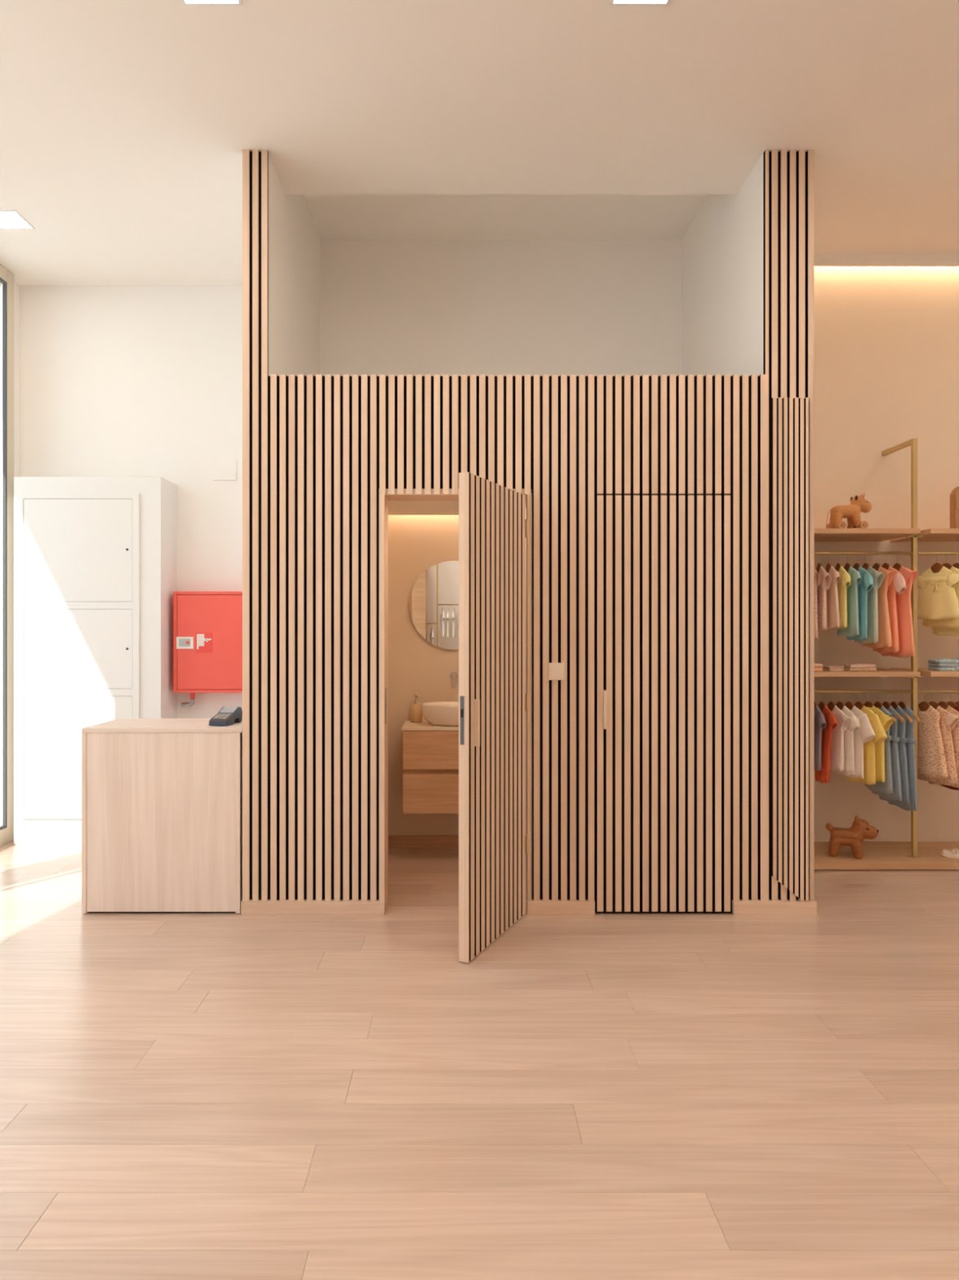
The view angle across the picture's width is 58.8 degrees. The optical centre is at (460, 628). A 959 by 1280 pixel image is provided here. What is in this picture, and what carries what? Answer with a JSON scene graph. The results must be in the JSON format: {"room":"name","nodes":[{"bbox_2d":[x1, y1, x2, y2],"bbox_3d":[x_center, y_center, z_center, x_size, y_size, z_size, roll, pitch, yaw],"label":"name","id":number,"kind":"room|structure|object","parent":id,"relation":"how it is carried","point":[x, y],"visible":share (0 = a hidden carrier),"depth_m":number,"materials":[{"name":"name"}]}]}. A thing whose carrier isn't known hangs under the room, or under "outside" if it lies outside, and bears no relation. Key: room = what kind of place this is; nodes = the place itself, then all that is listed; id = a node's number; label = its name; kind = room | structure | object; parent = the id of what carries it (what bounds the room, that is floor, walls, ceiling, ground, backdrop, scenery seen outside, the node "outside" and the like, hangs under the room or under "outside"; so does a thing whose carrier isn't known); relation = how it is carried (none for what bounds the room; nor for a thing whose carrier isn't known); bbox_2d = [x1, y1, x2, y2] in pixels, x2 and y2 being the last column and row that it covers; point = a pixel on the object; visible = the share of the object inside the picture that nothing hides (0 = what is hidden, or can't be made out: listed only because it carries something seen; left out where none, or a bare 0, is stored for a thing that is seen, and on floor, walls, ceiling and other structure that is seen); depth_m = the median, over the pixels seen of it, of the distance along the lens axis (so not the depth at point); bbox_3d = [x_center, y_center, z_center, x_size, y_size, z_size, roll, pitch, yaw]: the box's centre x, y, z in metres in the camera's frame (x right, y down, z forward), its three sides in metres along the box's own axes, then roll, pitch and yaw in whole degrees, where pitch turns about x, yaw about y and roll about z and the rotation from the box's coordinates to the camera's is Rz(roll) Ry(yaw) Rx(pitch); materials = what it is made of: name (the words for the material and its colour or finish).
{"room":"clothing store","nodes":[
{"label":"clothing store","id":0,"kind":"room"},
{"bbox_2d":[0,280,20,476],"bbox_3d":[-3.114,-0.484,1.992,0.073,3.824,7.884,0,0,0],"label":"wall","id":1,"kind":"structure","parent":0,"point":[16,286],"depth_m":5.89,"materials":[{"name":"white paint"}]},
{"bbox_2d":[0,263,13,846],"bbox_3d":[-3.035,-0.483,5.065,0.031,3.823,1.370,0,0,0],"label":"window","id":2,"kind":"structure","parent":1,"relation":"in","point":[6,277],"depth_m":5.68,"materials":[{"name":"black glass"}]},
{"bbox_2d":[0,285,242,826],"bbox_3d":[-2.246,-0.484,6.042,2.308,3.824,0.216,0,0,0],"label":"wall","id":3,"kind":"structure","parent":0,"point":[116,380],"depth_m":5.93,"materials":[{"name":"white paint"}]},
{"bbox_2d":[181,693,195,706],"bbox_3d":[-1.879,0.485,5.884,0.100,0.103,0.100,0,0,0],"label":"supply pipe","id":4,"kind":"object","parent":3,"relation":"attached to","point":[191,703],"visible":0.96,"depth_m":5.84,"materials":[{"name":"red metal"}]},
{"bbox_2d":[173,591,242,693],"bbox_3d":[-1.636,0.090,5.839,0.620,0.685,0.190,0,0,0],"label":"cabinet","id":5,"kind":"object","parent":3,"relation":"attached to","point":[207,626],"visible":0.82,"depth_m":5.75,"materials":[{"name":"red metal"}]},
{"bbox_2d":[268,154,319,376],"bbox_3d":[-1.030,-0.627,5.140,0.124,4.110,1.720,0,0,0],"label":"wall","id":6,"kind":"structure","parent":0,"point":[294,240],"depth_m":4.87,"materials":[{"name":"white paint"}]},
{"bbox_2d":[388,515,458,835],"bbox_3d":[0.050,0.178,5.035,1.340,2.500,1.330,0,0,0],"label":"wall","id":7,"kind":"structure","parent":0,"point":[416,543],"depth_m":5.58,"materials":[{"name":"beige paint"}]},
{"bbox_2d":[388,835,458,846],"bbox_3d":[0.060,1.392,5.572,1.120,0.072,0.012,0,0,0],"label":"baseboard","id":8,"kind":"structure","parent":7,"relation":"attached to","point":[393,840],"depth_m":5.57,"materials":[{"name":"brown wood"}]},
{"bbox_2d":[401,720,458,813],"bbox_3d":[-0.045,0.863,5.372,0.630,0.523,0.411,0,0,0],"label":"vanity cabinet","id":9,"kind":"object","parent":7,"relation":"attached to","point":[430,751],"visible":0.52,"depth_m":5.17,"materials":[{"name":"brown wood"}]},
{"bbox_2d":[401,720,458,730],"bbox_3d":[-0.045,0.610,5.372,0.630,0.018,0.411,0,0,0],"label":"countertop","id":10,"kind":"structure","parent":9,"relation":"on","point":[424,725],"depth_m":5.20,"materials":[{"name":"beige stone"}]},
{"bbox_2d":[409,694,422,722],"bbox_3d":[-0.287,0.512,5.485,0.082,0.177,0.082,0,0,0],"label":"soap dispenser","id":11,"kind":"object","parent":10,"relation":"on","point":[415,711],"visible":0.94,"depth_m":5.45,"materials":[{"name":"beige ceramic"}]},
{"bbox_2d":[421,702,458,725],"bbox_3d":[-0.046,0.536,5.350,0.410,0.128,0.328,0,0,0],"label":"basin","id":12,"kind":"object","parent":10,"relation":"in","point":[440,713],"visible":0.67,"depth_m":5.22,"materials":[{"name":"white ceramic"}]},
{"bbox_2d":[408,560,458,649],"bbox_3d":[-0.047,-0.154,5.567,0.584,0.584,0.022,0,0,0],"label":"wall mirror","id":13,"kind":"object","parent":7,"relation":"attached to","point":[433,601],"visible":0.59,"depth_m":5.56,"materials":[{"name":"mirror"}]},
{"bbox_2d":[449,671,457,687],"bbox_3d":[-0.046,0.333,5.550,0.052,0.101,0.056,0,0,0],"label":"tap","id":14,"kind":"object","parent":7,"relation":"attached to","point":[453,675],"visible":1,"depth_m":5.52,"materials":[{"name":"metal"}]},
{"bbox_2d":[388,500,458,515],"bbox_3d":[0.060,-0.903,4.974,1.120,0.338,1.208,0,0,0],"label":"ceiling","id":15,"kind":"structure","parent":0,"point":[395,507],"depth_m":5.15,"materials":[{"name":"paint"}]},
{"bbox_2d":[0,840,958,1279],"bbox_3d":[0.850,1.488,2.110,8.500,0.120,8.520,0,0,0],"label":"floor","id":16,"kind":"structure","parent":0,"point":[184,1096],"depth_m":2.66,"materials":[{"name":"brown wood"}]},
{"bbox_2d":[13,476,176,844],"bbox_3d":[-2.470,0.211,5.770,0.973,2.433,0.328,0,0,0],"label":"tall cabinet","id":17,"kind":"object","parent":16,"relation":"on","point":[95,557],"visible":0.85,"depth_m":5.61,"materials":[{"name":"white paint"}]},
{"bbox_2d":[81,718,242,913],"bbox_3d":[-1.495,0.963,4.485,0.802,0.931,0.470,0,0,0],"label":"counter","id":18,"kind":"object","parent":16,"relation":"on","point":[162,798],"depth_m":4.25,"materials":[{"name":"brown wood"}]},
{"bbox_2d":[208,706,242,725],"bbox_3d":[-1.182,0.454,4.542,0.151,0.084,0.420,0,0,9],"label":"card terminal","id":19,"kind":"object","parent":18,"relation":"on","point":[226,716],"visible":0.89,"depth_m":4.41,"materials":[{"name":"grey plastic"}]},
{"bbox_2d":[813,841,958,869],"bbox_3d":[3.324,1.402,5.257,3.112,0.052,0.486,0,0,0],"label":"display platform","id":20,"kind":"object","parent":16,"relation":"on","point":[876,855],"visible":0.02,"depth_m":5.13,"materials":[{"name":"brown wood"}]},
{"bbox_2d":[825,814,879,859],"bbox_3d":[2.359,1.254,5.125,0.293,0.254,0.118,0,0,22],"label":"dog","id":21,"kind":"object","parent":20,"relation":"on","point":[860,830],"visible":1,"depth_m":5.08},
{"bbox_2d":[813,438,958,858],"bbox_3d":[2.788,0.115,5.297,2.040,2.523,0.406,0,0,0],"label":"clothes rack","id":22,"kind":"object","parent":20,"relation":"on","point":[913,442],"visible":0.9,"depth_m":5.12,"materials":[{"name":"gold metal"}]},
{"bbox_2d":[817,551,822,572],"bbox_3d":[2.166,-0.391,5.130,0.010,0.154,0.227,0,0,8],"label":"clothes hanger","id":23,"kind":"object","parent":22,"relation":"hanging from","point":[820,565],"visible":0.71,"depth_m":5.12,"materials":[{"name":"brown wood"}]},
{"bbox_2d":[815,565,832,631],"bbox_3d":[2.166,-0.179,5.130,0.049,0.394,0.392,0,0,8],"label":"dress","id":24,"kind":"object","parent":23,"relation":"hanging from","point":[825,578],"visible":0.55,"depth_m":5.02,"materials":[{"name":"pink fabric"}]},
{"bbox_2d":[813,705,826,770],"bbox_3d":[2.135,0.656,5.130,0.044,0.394,0.351,0,0,4],"label":"t-shirt","id":25,"kind":"object","parent":22,"relation":"hanging from","point":[820,722],"visible":0.56,"depth_m":5.04,"materials":[{"name":"grey fabric"}]},
{"bbox_2d":[826,551,831,573],"bbox_3d":[2.224,-0.391,5.130,0.010,0.154,0.227,0,0,4],"label":"clothes hanger","id":26,"kind":"object","parent":22,"relation":"hanging from","point":[828,566],"visible":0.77,"depth_m":5.14,"materials":[{"name":"brown wood"}]},
{"bbox_2d":[824,565,840,629],"bbox_3d":[2.224,-0.186,5.130,0.046,0.378,0.315,0,0,4],"label":"blouse","id":27,"kind":"object","parent":26,"relation":"hanging from","point":[833,604],"visible":0.58,"depth_m":5.03,"materials":[{"name":"fabric"}]},
{"bbox_2d":[835,551,841,571],"bbox_3d":[2.281,-0.391,5.130,0.010,0.154,0.227,0,0,4],"label":"clothes hanger","id":28,"kind":"object","parent":22,"relation":"hanging from","point":[838,565],"visible":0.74,"depth_m":5.13,"materials":[{"name":"brown wood"}]},
{"bbox_2d":[835,565,850,629],"bbox_3d":[2.281,-0.186,5.131,0.050,0.378,0.334,0,0,4],"label":"blouse","id":29,"kind":"object","parent":28,"relation":"hanging from","point":[845,580],"visible":0.52,"depth_m":5.03,"materials":[{"name":"fabric"}]},
{"bbox_2d":[826,704,851,771],"bbox_3d":[2.240,0.657,5.129,0.053,0.394,0.399,0,0,-5],"label":"blouse","id":30,"kind":"object","parent":22,"relation":"hanging from","point":[843,721],"visible":0.48,"depth_m":5.03,"materials":[{"name":"fabric"}]},
{"bbox_2d":[830,705,859,775],"bbox_3d":[2.292,0.666,5.130,0.046,0.414,0.366,0,0,-7],"label":"blouse","id":31,"kind":"object","parent":22,"relation":"hanging from","point":[849,762],"visible":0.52,"depth_m":5.01,"materials":[{"name":"white fabric"}]},
{"bbox_2d":[844,551,850,571],"bbox_3d":[2.336,-0.391,5.130,0.010,0.154,0.227,0,0,2],"label":"clothes hanger","id":32,"kind":"object","parent":22,"relation":"hanging from","point":[847,565],"visible":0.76,"depth_m":5.13,"materials":[{"name":"brown wood"}]},
{"bbox_2d":[836,565,862,636],"bbox_3d":[2.336,-0.164,5.130,0.046,0.424,0.350,0,0,2],"label":"dress","id":33,"kind":"object","parent":32,"relation":"hanging from","point":[852,629],"visible":0.58,"depth_m":5.03,"materials":[{"name":"teal fabric"}]},
{"bbox_2d":[853,551,860,570],"bbox_3d":[2.391,-0.391,5.130,0.010,0.154,0.227,0,0,0],"label":"clothes hanger","id":34,"kind":"object","parent":22,"relation":"hanging from","point":[856,566],"visible":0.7,"depth_m":5.12,"materials":[{"name":"brown wood"}]},
{"bbox_2d":[846,565,873,640],"bbox_3d":[2.391,-0.151,5.130,0.049,0.449,0.376,0,0,0],"label":"dress","id":35,"kind":"object","parent":34,"relation":"hanging from","point":[866,584],"visible":0.52,"depth_m":5.02,"materials":[{"name":"teal fabric"}]},
{"bbox_2d":[862,551,869,570],"bbox_3d":[2.446,-0.391,5.130,0.010,0.154,0.227,0,0,0],"label":"clothes hanger","id":36,"kind":"object","parent":22,"relation":"hanging from","point":[865,566],"visible":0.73,"depth_m":5.12,"materials":[{"name":"brown wood"}]},
{"bbox_2d":[854,565,884,644],"bbox_3d":[2.446,-0.141,5.129,0.050,0.469,0.399,0,0,0],"label":"dress","id":37,"kind":"object","parent":36,"relation":"hanging from","point":[873,609],"visible":0.34,"depth_m":5.01,"materials":[{"name":"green fabric"}]},
{"bbox_2d":[844,706,887,784],"bbox_3d":[2.405,0.694,5.130,0.047,0.468,0.486,0,0,-11],"label":"shirt","id":38,"kind":"object","parent":22,"relation":"hanging from","point":[869,765],"visible":0.44,"depth_m":5.01,"materials":[{"name":"yellow fabric"}]},
{"bbox_2d":[813,528,920,541],"bbox_3d":[2.242,-0.579,5.260,0.948,0.029,0.480,0,0,0],"label":"wall shelf","id":39,"kind":"object","parent":22,"relation":"on","point":[820,534],"visible":0.51,"depth_m":5.07,"materials":[{"name":"brown wood"}]},
{"bbox_2d":[826,493,871,528],"bbox_3d":[2.343,-0.706,5.130,0.270,0.225,0.130,0,0,0],"label":"cow","id":40,"kind":"object","parent":39,"relation":"on","point":[859,504],"visible":0.94,"depth_m":5.09},
{"bbox_2d":[813,667,920,676],"bbox_3d":[2.242,0.269,5.260,0.948,0.029,0.480,0,0,0],"label":"wall shelf","id":41,"kind":"object","parent":22,"relation":"on","point":[880,672],"visible":0.51,"depth_m":5.02,"materials":[{"name":"brown wood"}]},
{"bbox_2d":[823,665,844,671],"bbox_3d":[2.259,0.238,5.150,0.085,0.029,0.098,0,0,0],"label":"folded cloth","id":42,"kind":"object","parent":41,"relation":"on","point":[830,668],"visible":1,"depth_m":5.10,"materials":[{"name":"pink fabric"}]},
{"bbox_2d":[842,663,876,671],"bbox_3d":[2.415,0.232,5.150,0.162,0.043,0.108,0,0,0],"label":"folded cloth","id":43,"kind":"object","parent":41,"relation":"on","point":[849,667],"visible":0.96,"depth_m":5.10,"materials":[{"name":"beige fabric"}]},
{"bbox_2d":[871,551,880,571],"bbox_3d":[2.510,-0.391,5.130,0.010,0.154,0.227,0,0,-2],"label":"clothes hanger","id":44,"kind":"object","parent":22,"relation":"hanging from","point":[876,566],"visible":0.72,"depth_m":5.12,"materials":[{"name":"brown wood"}]},
{"bbox_2d":[862,566,894,648],"bbox_3d":[2.510,-0.129,5.130,0.050,0.494,0.360,0,0,-2],"label":"dress","id":45,"kind":"object","parent":44,"relation":"hanging from","point":[885,641],"visible":0.54,"depth_m":5.03,"materials":[{"name":"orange fabric"}]},
{"bbox_2d":[866,705,893,782],"bbox_3d":[2.463,0.686,5.130,0.055,0.454,0.421,0,0,-10],"label":"shirt","id":46,"kind":"object","parent":22,"relation":"hanging from","point":[886,722],"visible":0.34,"depth_m":5.00,"materials":[{"name":"yellow fabric"}]},
{"bbox_2d":[873,689,896,723],"bbox_3d":[2.524,0.458,5.099,0.016,0.182,0.289,0,0,-5],"label":"clothes hanger","id":47,"kind":"object","parent":22,"relation":"hanging from","point":[877,704],"visible":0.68,"depth_m":5.11,"materials":[{"name":"brown wood"}]},
{"bbox_2d":[864,705,896,794],"bbox_3d":[2.521,0.721,5.130,0.051,0.523,0.320,0,0,-5],"label":"dress","id":48,"kind":"object","parent":47,"relation":"hanging from","point":[886,787],"visible":0.3,"depth_m":5.02,"materials":[{"name":"fabric"}]},
{"bbox_2d":[881,551,889,569],"bbox_3d":[2.566,-0.391,5.130,0.010,0.154,0.227,0,0,-4],"label":"clothes hanger","id":49,"kind":"object","parent":22,"relation":"hanging from","point":[886,566],"visible":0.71,"depth_m":5.13,"materials":[{"name":"brown wood"}]},
{"bbox_2d":[873,565,906,653],"bbox_3d":[2.566,-0.113,5.130,0.051,0.523,0.404,0,0,-4],"label":"dress","id":50,"kind":"object","parent":49,"relation":"hanging from","point":[898,584],"visible":0.48,"depth_m":5.03,"materials":[{"name":"pink fabric"}]},
{"bbox_2d":[882,689,904,723],"bbox_3d":[2.572,0.458,5.099,0.016,0.182,0.289,0,0,-5],"label":"clothes hanger","id":51,"kind":"object","parent":22,"relation":"hanging from","point":[886,704],"visible":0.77,"depth_m":5.10,"materials":[{"name":"brown wood"}]},
{"bbox_2d":[871,705,902,801],"bbox_3d":[2.569,0.741,5.132,0.042,0.563,0.300,0,0,-5],"label":"dress","id":52,"kind":"object","parent":51,"relation":"hanging from","point":[896,781],"visible":0.44,"depth_m":5.03,"materials":[{"name":"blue fabric"}]},
{"bbox_2d":[893,551,902,570],"bbox_3d":[2.636,-0.391,5.130,0.010,0.154,0.227,0,0,-6],"label":"clothes hanger","id":53,"kind":"object","parent":22,"relation":"hanging from","point":[897,566],"visible":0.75,"depth_m":5.12,"materials":[{"name":"brown wood"}]},
{"bbox_2d":[880,565,918,657],"bbox_3d":[2.636,-0.101,5.130,0.053,0.548,0.366,0,0,-6],"label":"dress","id":54,"kind":"object","parent":53,"relation":"hanging from","point":[904,617],"visible":0.48,"depth_m":5.03,"materials":[{"name":"fabric"}]},
{"bbox_2d":[889,689,912,723],"bbox_3d":[2.620,0.458,5.099,0.016,0.182,0.289,0,0,-5],"label":"clothes hanger","id":55,"kind":"object","parent":22,"relation":"hanging from","point":[895,704],"visible":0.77,"depth_m":5.10,"materials":[{"name":"brown wood"}]},
{"bbox_2d":[879,705,910,807],"bbox_3d":[2.617,0.759,5.131,0.042,0.598,0.305,0,0,-5],"label":"dress","id":56,"kind":"object","parent":55,"relation":"hanging from","point":[905,801],"visible":0.44,"depth_m":5.03,"materials":[{"name":"fabric"}]},
{"bbox_2d":[897,690,920,723],"bbox_3d":[2.668,0.458,5.099,0.016,0.182,0.289,0,0,-5],"label":"clothes hanger","id":57,"kind":"object","parent":22,"relation":"hanging from","point":[901,704],"visible":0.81,"depth_m":5.10,"materials":[{"name":"brown wood"}]},
{"bbox_2d":[888,705,917,811],"bbox_3d":[2.665,0.771,5.131,0.042,0.624,0.290,0,0,-5],"label":"dress","id":58,"kind":"object","parent":57,"relation":"hanging from","point":[909,729],"visible":0.44,"depth_m":5.03,"materials":[{"name":"fabric"}]},
{"bbox_2d":[918,689,930,711],"bbox_3d":[2.800,0.444,5.130,0.010,0.154,0.227,0,0,-16],"label":"clothes hanger","id":59,"kind":"object","parent":22,"relation":"hanging from","point":[924,705],"visible":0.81,"depth_m":5.13,"materials":[{"name":"brown wood"}]},
{"bbox_2d":[917,704,948,778],"bbox_3d":[2.800,0.674,5.130,0.049,0.428,0.336,0,0,-16],"label":"dress","id":60,"kind":"object","parent":59,"relation":"hanging from","point":[931,760],"visible":0.69,"depth_m":5.07,"materials":[{"name":"beige fabric"}]},
{"bbox_2d":[928,689,938,709],"bbox_3d":[2.850,0.444,5.130,0.010,0.154,0.227,0,0,-16],"label":"clothes hanger","id":61,"kind":"object","parent":22,"relation":"hanging from","point":[933,704],"visible":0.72,"depth_m":5.11,"materials":[{"name":"brown wood"}]},
{"bbox_2d":[917,705,958,785],"bbox_3d":[2.850,0.691,5.130,0.051,0.463,0.382,0,0,-16],"label":"dress","id":62,"kind":"object","parent":61,"relation":"hanging from","point":[948,721],"visible":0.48,"depth_m":5.01,"materials":[{"name":"beige fabric"}]},
{"bbox_2d":[930,551,943,573],"bbox_3d":[2.876,-0.391,5.130,0.010,0.154,0.227,0,0,-18],"label":"clothes hanger","id":63,"kind":"object","parent":22,"relation":"hanging from","point":[936,567],"visible":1,"depth_m":5.13,"materials":[{"name":"brown wood"}]},
{"bbox_2d":[917,565,958,620],"bbox_3d":[2.870,-0.214,5.128,0.068,0.324,0.336,0,0,-18],"label":"dress","id":64,"kind":"object","parent":63,"relation":"hanging from","point":[937,599],"visible":0.99,"depth_m":5.10,"materials":[{"name":"yellow fabric"}]},
{"bbox_2d":[937,701,949,709],"bbox_3d":[2.910,0.444,5.130,0.010,0.154,0.227,0,0,-16],"label":"clothes hanger","id":65,"kind":"object","parent":22,"relation":"hanging from","point":[944,704],"visible":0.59,"depth_m":5.12,"materials":[{"name":"brown wood"}]},
{"bbox_2d":[928,706,958,787],"bbox_3d":[2.909,0.701,5.129,0.046,0.484,0.369,0,0,-16],"label":"dress","id":66,"kind":"object","parent":65,"relation":"hanging from","point":[955,731],"visible":0.22,"depth_m":5.02,"materials":[{"name":"beige fabric"}]},
{"bbox_2d":[952,551,958,568],"bbox_3d":[2.995,-0.391,5.130,0.010,0.154,0.227,0,0,-16],"label":"clothes hanger","id":67,"kind":"object","parent":22,"relation":"hanging from","point":[955,565],"visible":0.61,"depth_m":5.13,"materials":[{"name":"brown wood"}]},
{"bbox_2d":[931,626,958,636],"bbox_3d":[2.996,-0.164,5.128,0.066,0.423,0.370,0,0,-16],"label":"dress","id":68,"kind":"object","parent":67,"relation":"hanging from","point":[954,631],"visible":0.12,"depth_m":5.18,"materials":[{"name":"yellow fabric"}]},
{"bbox_2d":[922,565,958,627],"bbox_3d":[2.929,-0.191,5.129,0.051,0.368,0.341,0,0,-20],"label":"blouse","id":69,"kind":"object","parent":68,"relation":"attached to","point":[950,623],"visible":0.15,"depth_m":5.09,"materials":[{"name":"yellow fabric"}]},
{"bbox_2d":[942,848,958,858],"bbox_3d":[2.965,1.352,5.115,0.121,0.049,0.063,0,0,28],"label":"shoe","id":70,"kind":"object","parent":20,"relation":"on","point":[953,854],"visible":1,"depth_m":5.11,"materials":[{"name":"white fabric"}]},
{"bbox_2d":[0,0,958,285],"bbox_3d":[0.850,-2.609,2.000,8.500,0.426,8.300,0,0,0],"label":"ceiling","id":71,"kind":"structure","parent":0,"point":[126,126],"depth_m":3.96,"materials":[{"name":"paint"}]},
{"bbox_2d":[0,210,35,229],"bbox_3d":[-2.660,-2.394,4.978,0.224,0.004,0.224,0,0,0],"label":"recessed light","id":72,"kind":"object","parent":71,"relation":"in","point":[9,220],"visible":1,"depth_m":5.00,"materials":[{"name":"white paint"}]},
{"bbox_2d":[182,0,242,5],"bbox_3d":[-0.950,-2.394,3.150,0.224,0.004,0.224,0,0,0],"label":"recessed light","id":73,"kind":"object","parent":71,"relation":"in","point":[186,2],"visible":1,"depth_m":3.25,"materials":[{"name":"white paint"}]},
{"bbox_2d":[185,0,238,2],"bbox_3d":[-0.950,-2.395,3.150,0.200,0.002,0.200,0,0,0],"label":"diffuser","id":74,"kind":"object","parent":73,"relation":"attached to","point":[186,1],"depth_m":3.24,"materials":[{"name":"white plastic"}]},
{"bbox_2d":[609,0,670,5],"bbox_3d":[0.685,-2.394,3.150,0.224,0.004,0.224,0,0,0],"label":"recessed light","id":75,"kind":"object","parent":71,"relation":"in","point":[613,2],"visible":1,"depth_m":3.25,"materials":[{"name":"white paint"}]},
{"bbox_2d":[613,0,666,2],"bbox_3d":[0.685,-2.395,3.150,0.200,0.002,0.200,0,0,0],"label":"diffuser","id":76,"kind":"object","parent":75,"relation":"attached to","point":[615,1],"depth_m":3.24,"materials":[{"name":"white plastic"}]},
{"bbox_2d":[320,240,682,376],"bbox_3d":[0.278,-1.827,5.925,2.492,1.710,0.150,0,0,0],"label":"wall","id":77,"kind":"structure","parent":0,"point":[388,307],"depth_m":5.85,"materials":[{"name":"white paint"}]},
{"bbox_2d":[242,149,813,913],"bbox_3d":[0.338,-0.484,4.310,2.860,3.824,0.120,0,0,0],"label":"wall","id":78,"kind":"structure","parent":0,"point":[318,451],"depth_m":4.25,"materials":[{"name":"brown wood"}]},
{"bbox_2d":[240,899,385,915],"bbox_3d":[-0.738,1.394,4.254,0.716,0.068,0.032,0,0,0],"label":"baseboard","id":79,"kind":"structure","parent":78,"relation":"attached to","point":[251,907],"depth_m":4.24,"materials":[{"name":"brown wood"}]},
{"bbox_2d":[378,488,532,911],"bbox_3d":[-0.026,0.363,4.355,0.768,2.130,0.190,0,0,0],"label":"door frame","id":80,"kind":"structure","parent":78,"relation":"attached to","point":[388,497],"depth_m":4.29,"materials":[{"name":"brown wood"}]},
{"bbox_2d":[458,471,527,963],"bbox_3d":[0.169,0.378,3.938,0.065,2.089,0.712,0,0,25],"label":"door","id":81,"kind":"structure","parent":78,"relation":"in","point":[493,524],"depth_m":3.85,"materials":[{"name":"brown wood"}]},
{"bbox_2d":[548,662,564,679],"bbox_3d":[0.478,0.213,4.242,0.080,0.086,0.013,0,0,0],"label":"light switch","id":82,"kind":"object","parent":78,"relation":"attached to","point":[556,670],"visible":1,"depth_m":4.24,"materials":[{"name":"beige plastic"}]},
{"bbox_2d":[526,899,595,915],"bbox_3d":[0.501,1.394,4.254,0.338,0.068,0.032,0,0,0],"label":"baseboard","id":83,"kind":"structure","parent":78,"relation":"attached to","point":[540,907],"depth_m":4.24,"materials":[{"name":"brown wood"}]},
{"bbox_2d":[595,495,731,913],"bbox_3d":[1.016,0.378,4.256,0.677,2.092,0.045,0,0,0],"label":"door","id":84,"kind":"structure","parent":78,"relation":"in","point":[663,562],"depth_m":4.25,"materials":[{"name":"brown wood"}]},
{"bbox_2d":[732,899,817,915],"bbox_3d":[1.569,1.394,4.254,0.413,0.068,0.032,0,0,0],"label":"baseboard","id":85,"kind":"structure","parent":78,"relation":"attached to","point":[740,907],"depth_m":4.24,"materials":[{"name":"brown wood"}]},
{"bbox_2d":[769,397,809,901],"bbox_3d":[1.645,0.102,4.242,0.198,2.508,0.016,0,0,0],"label":"panel","id":86,"kind":"object","parent":78,"relation":"attached to","point":[789,418],"visible":1,"depth_m":4.23,"materials":[{"name":"brown wood"}]},
{"bbox_2d":[682,154,763,376],"bbox_3d":[1.646,-0.627,5.140,0.244,4.110,1.720,0,0,0],"label":"wall","id":87,"kind":"structure","parent":0,"point":[722,246],"depth_m":4.91,"materials":[{"name":"white paint"}]},
{"bbox_2d":[813,253,958,266],"bbox_3d":[3.334,-2.357,5.433,3.132,0.077,0.015,0,0,0],"label":"trim","id":88,"kind":"structure","parent":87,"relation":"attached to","point":[820,259],"depth_m":5.43,"materials":[{"name":"paint"}]},
{"bbox_2d":[815,705,837,783],"bbox_3d":[2.182,0.694,5.130,0.048,0.468,0.367,0,0,-1],"label":"t-shirt","id":89,"kind":"object","parent":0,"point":[822,775],"visible":0.59,"depth_m":5.05,"materials":[{"name":"red fabric"}]},
{"bbox_2d":[836,706,875,778],"bbox_3d":[2.348,0.676,5.130,0.048,0.433,0.461,0,0,-10],"label":"blouse","id":90,"kind":"object","parent":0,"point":[864,733],"visible":0.48,"depth_m":5.01,"materials":[{"name":"white fabric"}]},
{"bbox_2d":[813,266,958,841],"bbox_3d":[3.434,-0.572,5.825,3.332,4.000,0.650,0,0,0],"label":"wall","id":91,"kind":"structure","parent":0,"point":[886,338],"depth_m":5.50,"materials":[{"name":"beige paint"}]},
{"bbox_2d":[889,528,958,541],"bbox_3d":[3.253,-0.579,5.260,0.953,0.029,0.480,0,0,0],"label":"wall shelf","id":92,"kind":"object","parent":91,"relation":"attached to","point":[932,534],"visible":0.65,"depth_m":5.16,"materials":[{"name":"brown wood"}]},
{"bbox_2d":[950,486,958,528],"bbox_3d":[3.062,-0.733,5.167,0.140,0.281,0.069,0,0,0],"label":"carved block","id":93,"kind":"object","parent":92,"relation":"on","point":[954,495],"visible":0.83,"depth_m":5.15,"materials":[{"name":"brown wood"}]},
{"bbox_2d":[889,667,958,676],"bbox_3d":[3.253,0.269,5.260,0.953,0.029,0.480,0,0,0],"label":"wall shelf","id":94,"kind":"object","parent":91,"relation":"attached to","point":[924,671],"visible":0.69,"depth_m":5.05,"materials":[{"name":"brown wood"}]},
{"bbox_2d":[927,657,958,671],"bbox_3d":[2.985,0.217,5.170,0.219,0.072,0.133,0,0,0],"label":"folded clothes","id":95,"kind":"object","parent":94,"relation":"on","point":[942,664],"visible":1,"depth_m":5.11,"materials":[{"name":"blue fabric"}]},
{"label":"clothes hanger","id":96,"kind":"object","parent":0,"visible":0},
{"bbox_2d":[813,568,821,640],"bbox_3d":[2.110,-0.151,5.130,0.053,0.448,0.358,0,0,8],"label":"dress","id":97,"kind":"object","parent":96,"relation":"hanging from","point":[817,575],"visible":0.38,"depth_m":5.00,"materials":[{"name":"pink fabric"}]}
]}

